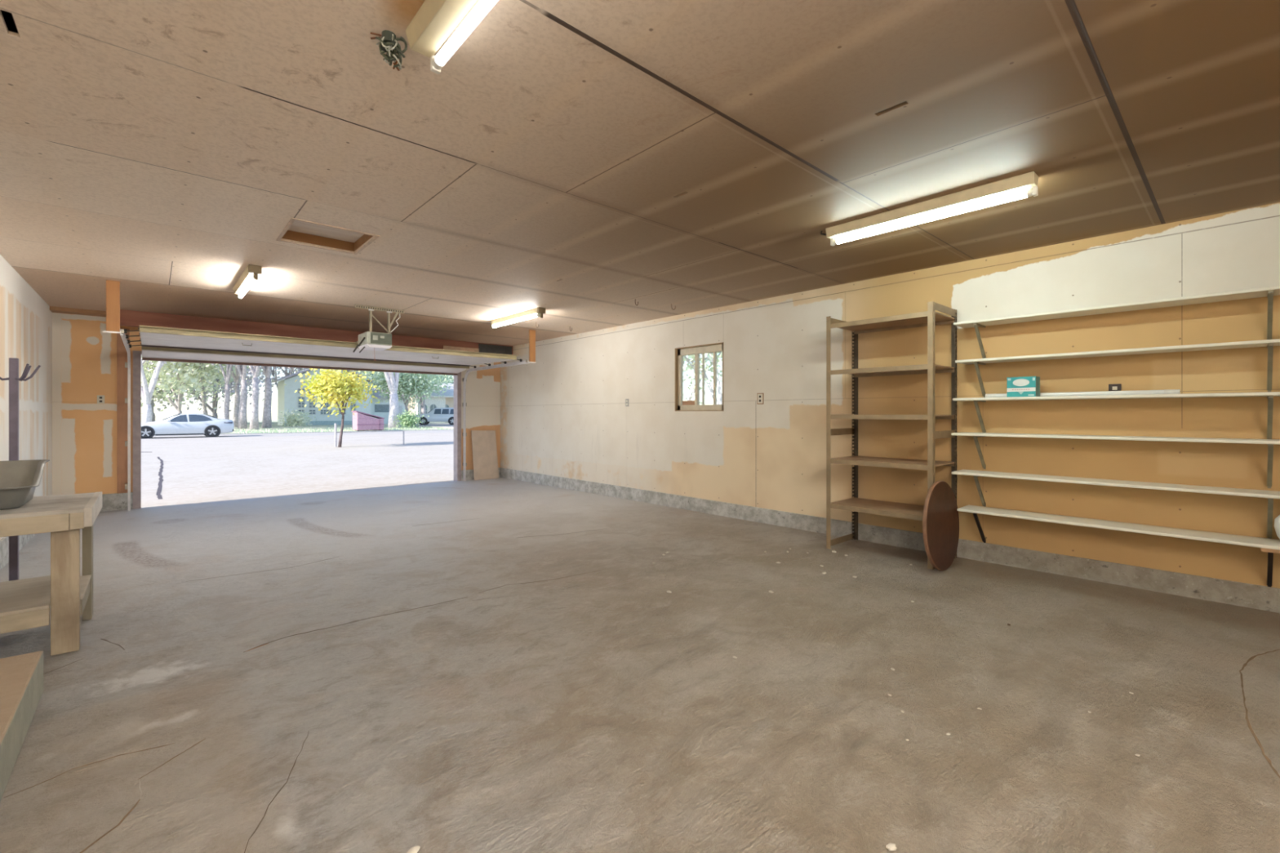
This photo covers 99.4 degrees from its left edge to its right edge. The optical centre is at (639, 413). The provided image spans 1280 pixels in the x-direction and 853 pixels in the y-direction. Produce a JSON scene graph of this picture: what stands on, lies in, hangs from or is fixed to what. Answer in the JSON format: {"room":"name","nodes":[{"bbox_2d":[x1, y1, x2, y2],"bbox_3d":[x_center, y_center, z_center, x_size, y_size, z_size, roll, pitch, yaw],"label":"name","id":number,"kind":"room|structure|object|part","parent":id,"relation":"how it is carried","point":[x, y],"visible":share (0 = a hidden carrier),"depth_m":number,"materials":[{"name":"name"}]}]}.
{"room":"garage","nodes":[
{"label":"garage","id":0,"kind":"room"},
{"bbox_2d":[0,254,52,539],"bbox_3d":[-3.539,-0.327,2.365,0.140,2.854,12.850,0,0,-42],"label":"wall","id":1,"kind":"structure","parent":0,"point":[25,317],"depth_m":5.79,"materials":[{"name":"paint"}]},
{"bbox_2d":[0,533,35,570],"bbox_3d":[-3.579,1.353,2.423,0.160,0.506,12.990,0,0,-42],"label":"baseboard","id":2,"kind":"structure","parent":1,"relation":"attached to","point":[24,540],"depth_m":4.84,"materials":[{"name":"concrete"}]},
{"bbox_2d":[52,312,500,495],"bbox_3d":[-5.474,-0.224,9.360,6.620,3.060,0.140,0,0,-42],"label":"wall","id":3,"kind":"structure","parent":0,"point":[84,357],"depth_m":7.44,"materials":[{"name":"paint"}]},
{"bbox_2d":[49,306,106,316],"bbox_3d":[-7.459,-1.363,7.312,0.650,0.047,0.250,0,0,-42],"label":"trim","id":4,"kind":"structure","parent":3,"relation":"attached to","point":[54,309],"depth_m":7.21,"materials":[{"name":"brown wood"}]},
{"bbox_2d":[97,395,104,404],"bbox_3d":[-7.440,-0.194,7.490,0.074,0.116,0.011,0,0,-42],"label":"wall outlet","id":5,"kind":"object","parent":3,"relation":"attached to","point":[100,398],"visible":1,"depth_m":7.49,"materials":[{"name":"plastic"}]},
{"bbox_2d":[116,328,128,493],"bbox_3d":[-7.267,-0.039,7.633,0.125,2.310,0.030,0,0,-42],"label":"trim","id":6,"kind":"structure","parent":3,"relation":"attached to","point":[122,353],"depth_m":7.61,"materials":[{"name":"brown wood"}]},
{"bbox_2d":[120,328,130,511],"bbox_3d":[-6.355,0.229,6.691,0.060,2.247,2.590,0,0,-42],"label":"door track","id":7,"kind":"object","parent":3,"relation":"attached to","point":[127,365],"visible":0.98,"depth_m":7.55,"materials":[{"name":"metal"}]},
{"bbox_2d":[124,324,522,375],"bbox_3d":[-4.542,-0.859,8.339,4.850,0.206,2.415,0,0,-42],"label":"door","id":8,"kind":"structure","parent":7,"relation":"attached to","point":[157,343],"depth_m":8.01,"materials":[{"name":"white paint"}]},
{"bbox_3d":[-4.990,-0.894,8.837,4.600,0.070,0.095,0,0,-42],"label":"stiffening rail","id":9,"kind":"part","parent":8,"relation":"part of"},
{"bbox_3d":[-3.758,-0.928,7.467,4.600,0.068,0.070,0,0,-42],"label":"rail","id":10,"kind":"part","parent":8,"relation":"part of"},
{"bbox_2d":[133,352,141,509],"bbox_3d":[-7.216,0.283,7.787,0.085,2.285,0.190,0,0,-42],"label":"trim","id":11,"kind":"structure","parent":3,"relation":"attached to","point":[136,357],"depth_m":7.71,"materials":[{"name":"wood"}]},
{"bbox_2d":[133,350,142,354],"bbox_3d":[-5.456,-0.876,9.377,4.830,0.035,0.180,0,0,-42],"label":"trim","id":12,"kind":"structure","parent":3,"relation":"attached to","point":[134,351],"depth_m":7.73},
{"bbox_2d":[99,467,499,511],"bbox_3d":[-5.413,1.361,9.402,6.448,0.490,0.160,0,0,-42],"label":"baseboard","id":13,"kind":"structure","parent":3,"relation":"attached to","point":[110,502],"depth_m":7.60,"materials":[{"name":"concrete"}]},
{"bbox_2d":[453,372,461,480],"bbox_3d":[-3.687,0.283,10.961,0.080,2.285,0.190,0,0,-42],"label":"trim","id":14,"kind":"structure","parent":3,"relation":"attached to","point":[457,379],"depth_m":10.90,"materials":[{"name":"wood"}]},
{"bbox_2d":[462,360,528,481],"bbox_3d":[-2.705,0.229,9.975,0.060,2.247,2.590,0,0,-42],"label":"door track","id":15,"kind":"object","parent":3,"relation":"attached to","point":[526,362],"visible":1,"depth_m":10.81,"materials":[{"name":"metal"}]},
{"bbox_2d":[0,8,905,112],"bbox_3d":[-0.965,-1.824,4.452,7.480,0.140,13.510,0,0,-42],"label":"roof","id":16,"kind":"structure","parent":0,"point":[8,17],"depth_m":2.43,"materials":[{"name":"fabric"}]},
{"bbox_2d":[0,477,1279,852],"bbox_3d":[-1.085,1.455,4.586,6.780,0.301,12.870,0,0,-42],"label":"floor","id":17,"kind":"structure","parent":0,"point":[500,664],"depth_m":2.56,"materials":[{"name":"concrete"}]},
{"bbox_2d":[0,357,40,581],"bbox_3d":[-4.123,0.483,3.581,0.231,1.695,0.229,0,0,3],"label":"coat rack","id":18,"kind":"object","parent":17,"relation":"on","point":[13,379],"visible":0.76,"depth_m":3.57,"materials":[{"name":"wood"}]},
{"bbox_2d":[0,650,43,801],"bbox_3d":[-2.505,1.218,1.782,0.580,0.199,1.600,0,0,-42],"label":"concrete step","id":19,"kind":"structure","parent":17,"relation":"on","point":[21,676],"depth_m":2.19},
{"bbox_2d":[0,491,102,656],"bbox_3d":[-3.605,0.925,3.105,0.713,0.800,0.826,0,0,-42],"label":"workbench","id":20,"kind":"object","parent":17,"relation":"on","point":[25,603],"visible":0.98,"depth_m":3.00,"materials":[{"name":"brown wood"}]},
{"bbox_2d":[0,459,49,510],"bbox_3d":[-3.706,0.420,3.035,0.510,0.265,0.600,0,0,-42],"label":"pan","id":21,"kind":"object","parent":20,"relation":"on","point":[19,479],"visible":1,"depth_m":3.26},
{"bbox_3d":[-3.402,1.097,2.757,0.548,0.090,0.038,0,0,-42],"label":"shelf rail","id":22,"kind":"part","parent":20,"relation":"part of","materials":[{"name":"brown wood"}]},
{"bbox_3d":[-3.187,0.940,3.012,0.110,0.766,0.049,0,0,-42],"label":"leg","id":23,"kind":"part","parent":20,"relation":"part of","materials":[{"name":"brown wood"}]},
{"bbox_3d":[-3.358,1.097,3.267,0.037,0.090,0.555,0,0,-42],"label":"shelf rail","id":24,"kind":"part","parent":20,"relation":"part of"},
{"bbox_3d":[-3.590,0.941,3.529,0.043,0.768,0.139,0,0,-42],"label":"leg","id":25,"kind":"part","parent":20,"relation":"part of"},
{"bbox_2d":[407,845,420,852],"bbox_3d":[-0.678,1.306,1.622,0.032,0.012,0.045,0,0,30],"label":"crumb","id":26,"kind":"object","parent":17,"relation":"on","point":[413,850],"visible":1,"depth_m":1.62,"materials":[{"name":"beige"}]},
{"bbox_2d":[471,430,498,479],"bbox_3d":[-3.193,0.848,11.194,0.555,1.005,0.130,0,0,-42],"label":"leaning board","id":27,"kind":"object","parent":17,"relation":"on","point":[485,460],"visible":1,"depth_m":11.18,"materials":[{"name":"wood"}]},
{"bbox_2d":[885,843,896,851],"bbox_3d":[0.758,1.303,1.634,0.037,0.010,0.024,0,0,-23],"label":"crumb","id":28,"kind":"object","parent":17,"relation":"on","point":[891,846],"visible":1,"depth_m":1.63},
{"bbox_2d":[826,301,956,569],"bbox_3d":[2.354,0.185,5.124,0.565,2.262,0.976,0,0,-42],"label":"shelving unit","id":29,"kind":"object","parent":17,"relation":"on","point":[929,318],"visible":0.86,"depth_m":5.04,"materials":[{"name":"beige wood"}]},
{"bbox_3d":[1.849,0.185,5.295,0.042,2.262,0.044,0,0,-42],"label":"post","id":30,"kind":"part","parent":29,"relation":"part of","materials":[{"name":"beige paint"}]},
{"bbox_3d":[2.236,0.185,5.644,0.046,2.262,0.045,0,0,-42],"label":"post","id":31,"kind":"part","parent":29,"relation":"part of","materials":[{"name":"metal"}]},
{"bbox_3d":[2.354,0.882,5.124,0.553,0.012,0.958,0,0,-42],"label":"shelf","id":32,"kind":"part","parent":29,"relation":"part of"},
{"bbox_3d":[2.354,0.447,5.124,0.553,0.012,0.958,0,0,-42],"label":"shelf","id":33,"kind":"part","parent":29,"relation":"part of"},
{"bbox_3d":[2.354,-0.863,5.124,0.553,0.012,0.958,0,0,-42],"label":"shelf","id":34,"kind":"part","parent":29,"relation":"part of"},
{"bbox_3d":[2.354,-0.413,5.124,0.553,0.012,0.958,0,0,-42],"label":"shelf","id":35,"kind":"part","parent":29,"relation":"part of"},
{"bbox_3d":[2.471,0.185,4.604,0.042,2.262,0.044,0,0,-42],"label":"post","id":36,"kind":"part","parent":29,"relation":"part of","materials":[{"name":"beige paint"}]},
{"bbox_3d":[2.354,0.017,5.124,0.553,0.012,0.958,0,0,-42],"label":"shelf","id":37,"kind":"part","parent":29,"relation":"part of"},
{"bbox_3d":[2.859,0.185,4.952,0.046,2.262,0.045,0,0,-42],"label":"post","id":38,"kind":"part","parent":29,"relation":"part of","materials":[{"name":"metal"}]},
{"bbox_2d":[922,480,959,570],"bbox_3d":[2.546,0.943,4.578,0.744,0.744,0.071,0,0,-42],"label":"table top","id":39,"kind":"object","parent":17,"relation":"on","point":[940,518],"visible":1,"depth_m":4.53,"materials":[{"name":"wood"}]},
{"bbox_2d":[0,0,1279,346],"bbox_3d":[-1.079,-1.393,4.578,6.720,0.015,13.090,0,0,-42],"label":"ceiling","id":40,"kind":"structure","parent":0,"point":[579,161],"depth_m":2.83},
{"bbox_2d":[102,280,120,333],"bbox_3d":[-5.510,-1.113,5.666,0.135,0.545,0.043,0,0,-42],"label":"post","id":41,"kind":"object","parent":40,"relation":"hanging from","point":[113,287],"visible":1,"depth_m":5.66,"materials":[{"name":"orange wood"}]},
{"bbox_2d":[232,264,262,298],"bbox_3d":[-4.041,-1.321,5.569,0.110,0.130,1.336,0,0,-42],"label":"ceiling light","id":42,"kind":"object","parent":40,"relation":"attached to","point":[249,276],"visible":1,"depth_m":5.34,"materials":[{"name":"plastic"}]},
{"bbox_2d":[275,217,379,254],"bbox_3d":[-2.465,-1.435,4.280,0.600,0.111,0.680,0,0,-42],"label":"attic hatch","id":43,"kind":"object","parent":40,"relation":"attached to","point":[297,229],"visible":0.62,"depth_m":4.44,"materials":[{"name":"brown wood"}]},
{"bbox_3d":[-2.465,-1.484,4.280,0.600,0.015,0.680,0,0,-42],"label":"lid","id":44,"kind":"part","parent":43,"relation":"part of","materials":[{"name":"brown wood"}]},
{"bbox_3d":[-2.465,-1.432,4.280,0.600,0.088,0.680,0,0,-42],"label":"frame","id":45,"kind":"part","parent":43,"relation":"part of","materials":[{"name":"brown wood"}]},
{"bbox_2d":[352,304,404,360],"bbox_3d":[-4.213,-1.034,7.997,0.608,0.704,2.475,0,0,-42],"label":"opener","id":46,"kind":"object","parent":40,"relation":"hanging from","point":[368,340],"visible":0.99,"depth_m":7.10,"materials":[{"name":"metal"}]},
{"bbox_3d":[-3.616,-0.886,6.989,0.148,0.210,0.017,0,0,-33],"label":"release arm","id":47,"kind":"part","parent":46,"relation":"part of"},
{"bbox_3d":[-3.384,-0.981,7.104,0.260,0.140,0.014,0,0,-42],"label":"panel","id":48,"kind":"part","parent":46,"relation":"part of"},
{"bbox_2d":[370,30,407,71],"bbox_3d":[-0.921,-1.331,1.989,0.114,0.111,0.118,0,0,-42],"label":"wire tangle","id":49,"kind":"object","parent":40,"relation":"attached to","point":[388,43],"visible":1,"depth_m":1.98,"materials":[{"name":"plastic"}]},
{"bbox_2d":[405,0,497,74],"bbox_3d":[-0.385,-1.329,1.537,0.124,0.115,1.240,0,0,-42],"label":"ceiling light","id":50,"kind":"object","parent":40,"relation":"attached to","point":[435,20],"visible":1,"depth_m":1.85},
{"bbox_2d":[430,55,440,74],"bbox_3d":[-0.759,-1.298,2.018,0.034,0.053,0.022,0,0,-42],"label":"socket","id":51,"kind":"object","parent":50,"relation":"attached to","point":[433,68],"depth_m":2.00,"materials":[{"name":"plastic"}]},
{"bbox_2d":[489,306,545,328],"bbox_3d":[-1.734,-1.321,7.610,0.110,0.130,1.365,0,0,-42],"label":"ceiling light","id":52,"kind":"object","parent":40,"relation":"attached to","point":[537,312],"visible":1,"depth_m":7.48,"materials":[{"name":"plastic"}]},
{"bbox_2d":[528,329,536,363],"bbox_3d":[-1.793,-1.113,9.010,0.135,0.545,0.043,0,0,-42],"label":"post","id":53,"kind":"object","parent":40,"relation":"hanging from","point":[531,332],"visible":1,"depth_m":9.00,"materials":[{"name":"orange wood"}]},
{"bbox_2d":[820,171,1038,245],"bbox_3d":[1.838,-1.329,3.639,0.110,0.115,1.352,0,0,-42],"label":"ceiling light","id":54,"kind":"object","parent":40,"relation":"attached to","point":[1028,180],"visible":1,"depth_m":3.50,"materials":[{"name":"plastic"}]},
{"bbox_2d":[830,238,835,245],"bbox_3d":[1.458,-1.298,4.106,0.034,0.053,0.022,0,0,-42],"label":"socket","id":55,"kind":"object","parent":54,"relation":"attached to","point":[832,240],"depth_m":4.09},
{"bbox_2d":[1032,186,1038,196],"bbox_3d":[2.304,-1.298,3.165,0.034,0.053,0.022,0,0,-42],"label":"socket","id":56,"kind":"object","parent":54,"relation":"attached to","point":[1035,188],"depth_m":3.15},
{"bbox_2d":[500,202,1279,588],"bbox_3d":[1.335,-0.303,6.844,0.140,2.901,12.990,0,0,-42],"label":"wall","id":57,"kind":"structure","parent":0,"point":[564,414],"depth_m":4.79,"materials":[{"name":"paint"}]},
{"bbox_2d":[120,309,512,355],"bbox_3d":[-4.808,-1.285,9.210,5.830,0.202,0.155,0,0,-42],"label":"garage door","id":58,"kind":"structure","parent":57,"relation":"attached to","point":[127,317],"depth_m":8.41,"materials":[{"name":"wood"}]},
{"bbox_3d":[-2.885,-1.280,10.848,0.720,0.172,0.010,0,0,-42],"label":"steel plate","id":59,"kind":"part","parent":58,"relation":"part of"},
{"bbox_2d":[625,399,628,406],"bbox_3d":[-0.202,-0.169,8.440,0.011,0.116,0.074,0,0,-42],"label":"wall switch","id":60,"kind":"object","parent":57,"relation":"attached to","point":[626,400],"visible":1,"depth_m":8.44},
{"bbox_2d":[675,342,724,411],"bbox_3d":[0.840,-0.478,7.396,0.138,0.892,0.884,0,0,-42],"label":"window","id":61,"kind":"structure","parent":57,"relation":"in","point":[699,369],"depth_m":7.43,"materials":[{"name":"brown wood"}]},
{"bbox_3d":[0.852,-0.468,7.407,0.004,0.728,0.780,0,0,-42],"label":"pane","id":62,"kind":"part","parent":61,"relation":"part of","materials":[{"name":"clear glass"}]},
{"bbox_3d":[0.932,-0.468,7.298,0.033,0.708,0.225,0,0,-42],"label":"sash","id":63,"kind":"part","parent":61,"relation":"part of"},
{"bbox_2d":[756,392,764,404],"bbox_3d":[1.460,-0.181,6.593,0.011,0.136,0.094,0,0,-42],"label":"wall outlet","id":64,"kind":"object","parent":57,"relation":"attached to","point":[760,397],"visible":1,"depth_m":6.59,"materials":[{"name":"plastic"}]},
{"bbox_3d":[1.460,-0.181,6.593,0.005,0.116,0.074,0,0,-42],"label":"plate","id":65,"kind":"part","parent":64,"relation":"part of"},
{"bbox_2d":[499,467,1279,613],"bbox_3d":[1.331,1.377,6.840,0.152,0.459,12.990,0,0,-42],"label":"baseboard","id":66,"kind":"structure","parent":57,"relation":"attached to","point":[1223,591],"depth_m":4.77,"materials":[{"name":"concrete"}]},
{"bbox_2d":[1108,383,1121,399],"bbox_3d":[3.643,-0.169,4.165,0.011,0.116,0.074,0,0,-42],"label":"wall outlet","id":67,"kind":"object","parent":57,"relation":"attached to","point":[1113,387],"visible":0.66,"depth_m":4.16,"materials":[{"name":"plastic"}]},
{"bbox_2d":[951,432,1279,488],"bbox_3d":[3.741,0.333,3.844,0.294,0.325,2.712,0,0,-42],"label":"wall shelf","id":68,"kind":"object","parent":57,"relation":"attached to","point":[1269,442],"visible":1,"depth_m":3.87,"materials":[{"name":"wood"}]},
{"bbox_2d":[951,469,1279,538],"bbox_3d":[3.743,0.671,3.846,0.289,0.325,2.712,0,0,-42],"label":"wall shelf","id":69,"kind":"object","parent":57,"relation":"attached to","point":[1270,495],"visible":0.98,"depth_m":3.90,"materials":[{"name":"wood"}]},
{"bbox_2d":[952,391,1279,439],"bbox_3d":[3.747,0.028,3.845,0.284,0.325,2.705,0,0,-42],"label":"wall shelf","id":70,"kind":"object","parent":57,"relation":"attached to","point":[1269,395],"visible":0.88,"depth_m":3.86,"materials":[{"name":"wood"}]},
{"bbox_2d":[1006,376,1039,396],"bbox_3d":[3.155,-0.218,4.468,0.113,0.165,0.202,0,0,-39],"label":"glove box","id":71,"kind":"object","parent":70,"relation":"on","point":[1025,386],"visible":0.92,"depth_m":4.42,"materials":[{"name":"cardboard"}]},
{"bbox_2d":[985,389,1180,397],"bbox_3d":[3.413,-0.153,4.280,0.036,0.036,1.200,0,0,-42],"label":"fluorescent tube","id":72,"kind":"object","parent":70,"relation":"on","point":[1165,391],"visible":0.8,"depth_m":4.13,"materials":[{"name":"white glass"}]},
{"bbox_2d":[953,285,1279,358],"bbox_3d":[3.749,-0.634,3.843,0.284,0.325,2.700,0,0,-42],"label":"wall shelf","id":73,"kind":"object","parent":57,"relation":"attached to","point":[1269,291],"visible":0.89,"depth_m":3.92,"materials":[{"name":"wood"}]},
{"bbox_2d":[955,338,1279,397],"bbox_3d":[3.756,-0.303,3.842,0.274,0.325,2.688,0,0,-42],"label":"wall shelf","id":74,"kind":"object","parent":57,"relation":"attached to","point":[1269,344],"visible":0.91,"depth_m":3.90,"materials":[{"name":"wood"}]},
{"bbox_2d":[956,505,1279,586],"bbox_3d":[3.755,0.989,3.825,0.299,0.325,2.665,0,0,-42],"label":"wall shelf","id":75,"kind":"object","parent":57,"relation":"attached to","point":[1258,542],"visible":1,"depth_m":3.91,"materials":[{"name":"wood"}]},
{"bbox_2d":[1260,547,1279,553],"bbox_3d":[4.073,0.859,3.371,0.155,0.022,0.285,0,0,-42],"label":"batten","id":76,"kind":"object","parent":75,"relation":"on","point":[1268,550],"visible":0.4,"depth_m":3.40,"materials":[{"name":"wood"}]},
{"bbox_2d":[1274,515,1279,538],"bbox_3d":[4.103,0.713,3.371,0.216,0.225,0.216,0,0,-42],"label":"bucket","id":77,"kind":"object","parent":75,"relation":"on","point":[1277,521],"visible":1,"depth_m":3.41,"materials":[{"name":"plastic"}]},
{"label":"outside","id":78,"kind":"structure","parent":0,"visible":0},
{"bbox_2d":[141,419,449,434],"bbox_3d":[-43.984,1.473,78.800,200.000,0.465,84.000,0,0,-42],"label":"lawn","id":79,"kind":"structure","parent":78,"point":[274,422],"depth_m":49.67,"materials":[{"name":"plant"}]},
{"bbox_2d":[141,354,173,376],"bbox_3d":[-40.515,-5.762,44.939,14.690,14.277,14.640,0,0,-23],"label":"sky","id":80,"kind":"structure","parent":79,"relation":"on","point":[143,361],"depth_m":44.27,"materials":[{"name":"white"}]},
{"bbox_2d":[141,358,175,422],"bbox_3d":[-37.127,-5.586,41.600,12.965,13.774,13.338,0,0,-42],"label":"tree","id":81,"kind":"object","parent":79,"relation":"on","point":[147,392],"visible":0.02,"depth_m":41.76,"materials":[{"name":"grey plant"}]},
{"bbox_2d":[141,365,235,422],"bbox_3d":[-57.593,-6.433,61.789,18.730,15.387,19.813,0,0,-42],"label":"tree","id":82,"kind":"object","parent":79,"relation":"on","point":[160,397],"visible":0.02,"depth_m":63.35,"materials":[{"name":"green plant"}]},
{"bbox_2d":[147,361,264,414],"bbox_3d":[-44.289,-5.665,54.890,17.539,13.852,13.128,0,0,27],"label":"tree","id":83,"kind":"object","parent":79,"relation":"on","point":[204,402],"visible":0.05,"depth_m":54.49,"materials":[{"name":"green plant"}]},
{"bbox_2d":[141,355,275,413],"bbox_3d":[-43.119,-4.797,49.444,18.206,12.116,13.739,0,0,24],"label":"tree","id":84,"kind":"object","parent":79,"relation":"on","point":[183,377],"visible":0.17,"depth_m":47.77,"materials":[{"name":"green plant"}]},
{"bbox_2d":[153,365,284,418],"bbox_3d":[-56.179,-5.402,69.325,20.513,14.247,19.130,0,0,-42],"label":"tree","id":85,"kind":"object","parent":79,"relation":"on","point":[215,403],"visible":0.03,"depth_m":69.32,"materials":[{"name":"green plant"}]},
{"bbox_2d":[210,363,239,426],"bbox_3d":[-37.150,-5.145,49.021,9.547,12.824,10.164,0,0,-39],"label":"tree","id":86,"kind":"object","parent":79,"relation":"on","point":[237,379],"visible":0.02,"depth_m":49.88,"materials":[{"name":"grey plant"}]},
{"bbox_2d":[218,364,248,419],"bbox_3d":[-35.669,-4.942,46.273,8.662,12.457,7.802,0,0,-10],"label":"tree","id":87,"kind":"object","parent":79,"relation":"on","point":[228,367],"visible":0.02,"depth_m":45.91,"materials":[{"name":"grey plant"}]},
{"bbox_2d":[235,364,247,428],"bbox_3d":[-33.425,-5.073,45.425,8.853,12.744,9.433,0,0,44],"label":"tree","id":88,"kind":"object","parent":79,"relation":"on","point":[242,419],"visible":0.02,"depth_m":45.84,"materials":[{"name":"grey plant"}]},
{"bbox_2d":[248,365,260,429],"bbox_3d":[-31.913,-5.903,43.802,11.160,14.474,12.196,0,0,-42],"label":"tree","id":89,"kind":"object","parent":79,"relation":"on","point":[254,420],"visible":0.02,"depth_m":44.03,"materials":[{"name":"grey plant"}]},
{"bbox_2d":[262,365,271,427],"bbox_3d":[-32.313,-5.913,47.809,12.358,14.396,8.501,0,0,16],"label":"tree","id":90,"kind":"object","parent":79,"relation":"on","point":[267,417],"visible":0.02,"depth_m":48.02,"materials":[{"name":"grey plant"}]},
{"bbox_2d":[248,366,307,392],"bbox_3d":[-47.330,-6.601,70.863,16.603,15.724,16.307,0,0,-42],"label":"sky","id":91,"kind":"structure","parent":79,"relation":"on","point":[291,370],"depth_m":70.73,"materials":[{"name":"white"}]},
{"bbox_2d":[277,405,316,426],"bbox_3d":[-33.671,0.608,53.191,3.290,2.749,3.460,0,0,-17],"label":"bush","id":92,"kind":"object","parent":79,"relation":"on","point":[295,420],"visible":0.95,"depth_m":52.76,"materials":[{"name":"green plant"}]},
{"bbox_2d":[271,368,378,425],"bbox_3d":[-34.679,-2.189,59.933,9.700,6.860,5.100,0,0,-42],"label":"house","id":93,"kind":"structure","parent":79,"relation":"on","point":[287,398],"depth_m":57.58,"materials":[{"name":"paint"}]},
{"bbox_2d":[271,367,378,381],"bbox_3d":[-43.067,-5.733,78.606,19.018,13.989,21.871,0,0,-42],"label":"tree","id":94,"kind":"object","parent":79,"relation":"on","point":[366,375],"visible":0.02,"depth_m":76.02,"materials":[{"name":"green plant"}]},
{"bbox_2d":[234,425,453,433],"bbox_3d":[-22.375,1.232,50.662,25.548,0.354,12.923,0,0,-42],"label":"grass tufts","id":95,"kind":"object","parent":79,"relation":"on","point":[284,430],"visible":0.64,"depth_m":42.98,"materials":[{"name":"green plant"}]},
{"bbox_2d":[351,410,384,431],"bbox_3d":[-21.790,0.590,43.482,2.080,1.600,1.480,0,0,-42],"label":"dumpster","id":96,"kind":"object","parent":79,"relation":"on","point":[361,420],"visible":0.96,"depth_m":42.87,"materials":[{"name":"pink metal"}]},
{"bbox_3d":[-21.790,0.100,43.482,2.080,0.620,1.480,0,0,-42],"label":"lid","id":97,"kind":"part","parent":96,"relation":"part of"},
{"bbox_2d":[371,387,409,423],"bbox_3d":[-31.860,-0.984,66.369,5.000,4.450,6.700,0,0,-42],"label":"house wing","id":98,"kind":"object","parent":79,"relation":"on","point":[381,409],"visible":0.32,"depth_m":64.21,"materials":[{"name":"green paint"}]},
{"bbox_3d":[-29.074,0.091,65.291,0.900,2.100,0.030,0,0,-42],"label":"door","id":99,"kind":"part","parent":98,"relation":"part of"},
{"bbox_2d":[384,372,399,427],"bbox_3d":[-23.332,-4.762,48.731,11.671,12.213,9.656,0,0,-13],"label":"tree","id":100,"kind":"object","parent":79,"relation":"on","point":[392,380],"visible":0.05,"depth_m":49.73,"materials":[{"name":"grey plant"}]},
{"bbox_2d":[356,371,450,413],"bbox_3d":[-23.470,-2.922,54.576,9.330,8.421,9.604,0,0,19],"label":"tree","id":101,"kind":"object","parent":79,"relation":"on","point":[406,381],"visible":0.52,"depth_m":54.00,"materials":[{"name":"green plant"}]},
{"bbox_2d":[353,370,453,413],"bbox_3d":[-29.687,-5.518,71.160,15.598,13.557,18.200,0,0,-42],"label":"tree","id":102,"kind":"object","parent":79,"relation":"on","point":[423,402],"visible":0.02,"depth_m":71.02,"materials":[{"name":"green plant"}]},
{"bbox_2d":[390,407,429,428],"bbox_3d":[-20.687,0.559,48.581,2.987,2.253,3.137,0,0,-42],"label":"bush","id":103,"kind":"object","parent":79,"relation":"on","point":[409,420],"visible":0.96,"depth_m":48.35,"materials":[{"name":"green plant"}]},
{"bbox_2d":[382,374,453,396],"bbox_3d":[-36.357,-5.588,88.500,20.318,13.698,18.546,0,0,-42],"label":"tree","id":104,"kind":"object","parent":79,"relation":"on","point":[446,380],"visible":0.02,"depth_m":87.39,"materials":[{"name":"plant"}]},
{"bbox_2d":[407,382,453,422],"bbox_3d":[-27.701,-1.659,81.409,15.300,5.800,9.900,0,0,-42],"label":"house","id":105,"kind":"structure","parent":79,"relation":"on","point":[446,401],"depth_m":75.60,"materials":[{"name":"paint"}]},
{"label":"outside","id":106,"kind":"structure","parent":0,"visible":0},
{"bbox_2d":[141,432,453,507],"bbox_3d":[-5.665,1.512,28.726,90.000,0.287,28.910,0,0,-42],"label":"driveway","id":107,"kind":"structure","parent":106,"point":[180,471],"depth_m":14.55,"materials":[{"name":"concrete"}]},
{"bbox_2d":[284,368,380,447],"bbox_3d":[-12.457,-0.379,22.385,3.508,3.613,3.706,0,0,-42],"label":"tree","id":108,"kind":"object","parent":107,"relation":"on","point":[330,385],"visible":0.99,"depth_m":21.89,"materials":[{"name":"yellow plant"}]},
{"bbox_2d":[334,423,404,447],"bbox_3d":[-11.579,0.891,23.355,0.087,0.980,2.889,0,0,42],"label":"rail fence","id":109,"kind":"object","parent":107,"relation":"on","point":[335,424],"visible":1,"depth_m":22.51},
{"bbox_3d":[-12.508,0.891,22.308,0.089,0.980,0.089,0,0,-42],"label":"post","id":110,"kind":"part","parent":109,"relation":"part of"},
{"bbox_3d":[-11.567,0.781,23.356,0.036,0.036,2.816,0,0,42],"label":"rail","id":111,"kind":"part","parent":109,"relation":"part of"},
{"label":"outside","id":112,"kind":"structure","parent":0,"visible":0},
{"bbox_2d":[399,423,453,429],"bbox_3d":[-19.895,1.367,57.629,7.500,0.277,19.700,0,0,-42],"label":"gravel drive","id":113,"kind":"structure","parent":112,"point":[436,425],"depth_m":54.94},
{"bbox_2d":[416,407,453,425],"bbox_3d":[-21.936,0.311,59.132,4.900,1.900,2.016,0,0,-14],"label":"suv","id":114,"kind":"object","parent":113,"relation":"on","point":[436,415],"visible":0.64,"depth_m":58.33,"materials":[{"name":"paint"}]},
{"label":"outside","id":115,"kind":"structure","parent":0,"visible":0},
{"bbox_2d":[141,429,453,439],"bbox_3d":[-17.405,1.531,41.777,150.000,0.250,6.200,0,0,-42],"label":"street","id":116,"kind":"structure","parent":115,"point":[175,437],"depth_m":36.14,"materials":[{"name":"asphalt"}]},
{"bbox_2d":[141,413,234,439],"bbox_3d":[-27.074,0.708,32.004,4.910,1.488,2.040,0,0,-42],"label":"sedan","id":117,"kind":"object","parent":116,"relation":"on","point":[184,424],"visible":0.85,"depth_m":31.63,"materials":[{"name":"paint"}]},
{"bbox_3d":[-27.115,1.214,31.967,2.100,0.060,1.800,0,0,-42],"label":"sill","id":118,"kind":"part","parent":117,"relation":"part of","materials":[{"name":"metal"}]},
{"bbox_2d":[154,429,453,435],"bbox_3d":[-19.545,1.486,44.156,150.000,0.240,0.200,0,0,-42],"label":"kerb","id":119,"kind":"object","parent":116,"relation":"on","point":[427,429],"visible":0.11,"depth_m":40.01,"materials":[{"name":"concrete"}]}
]}

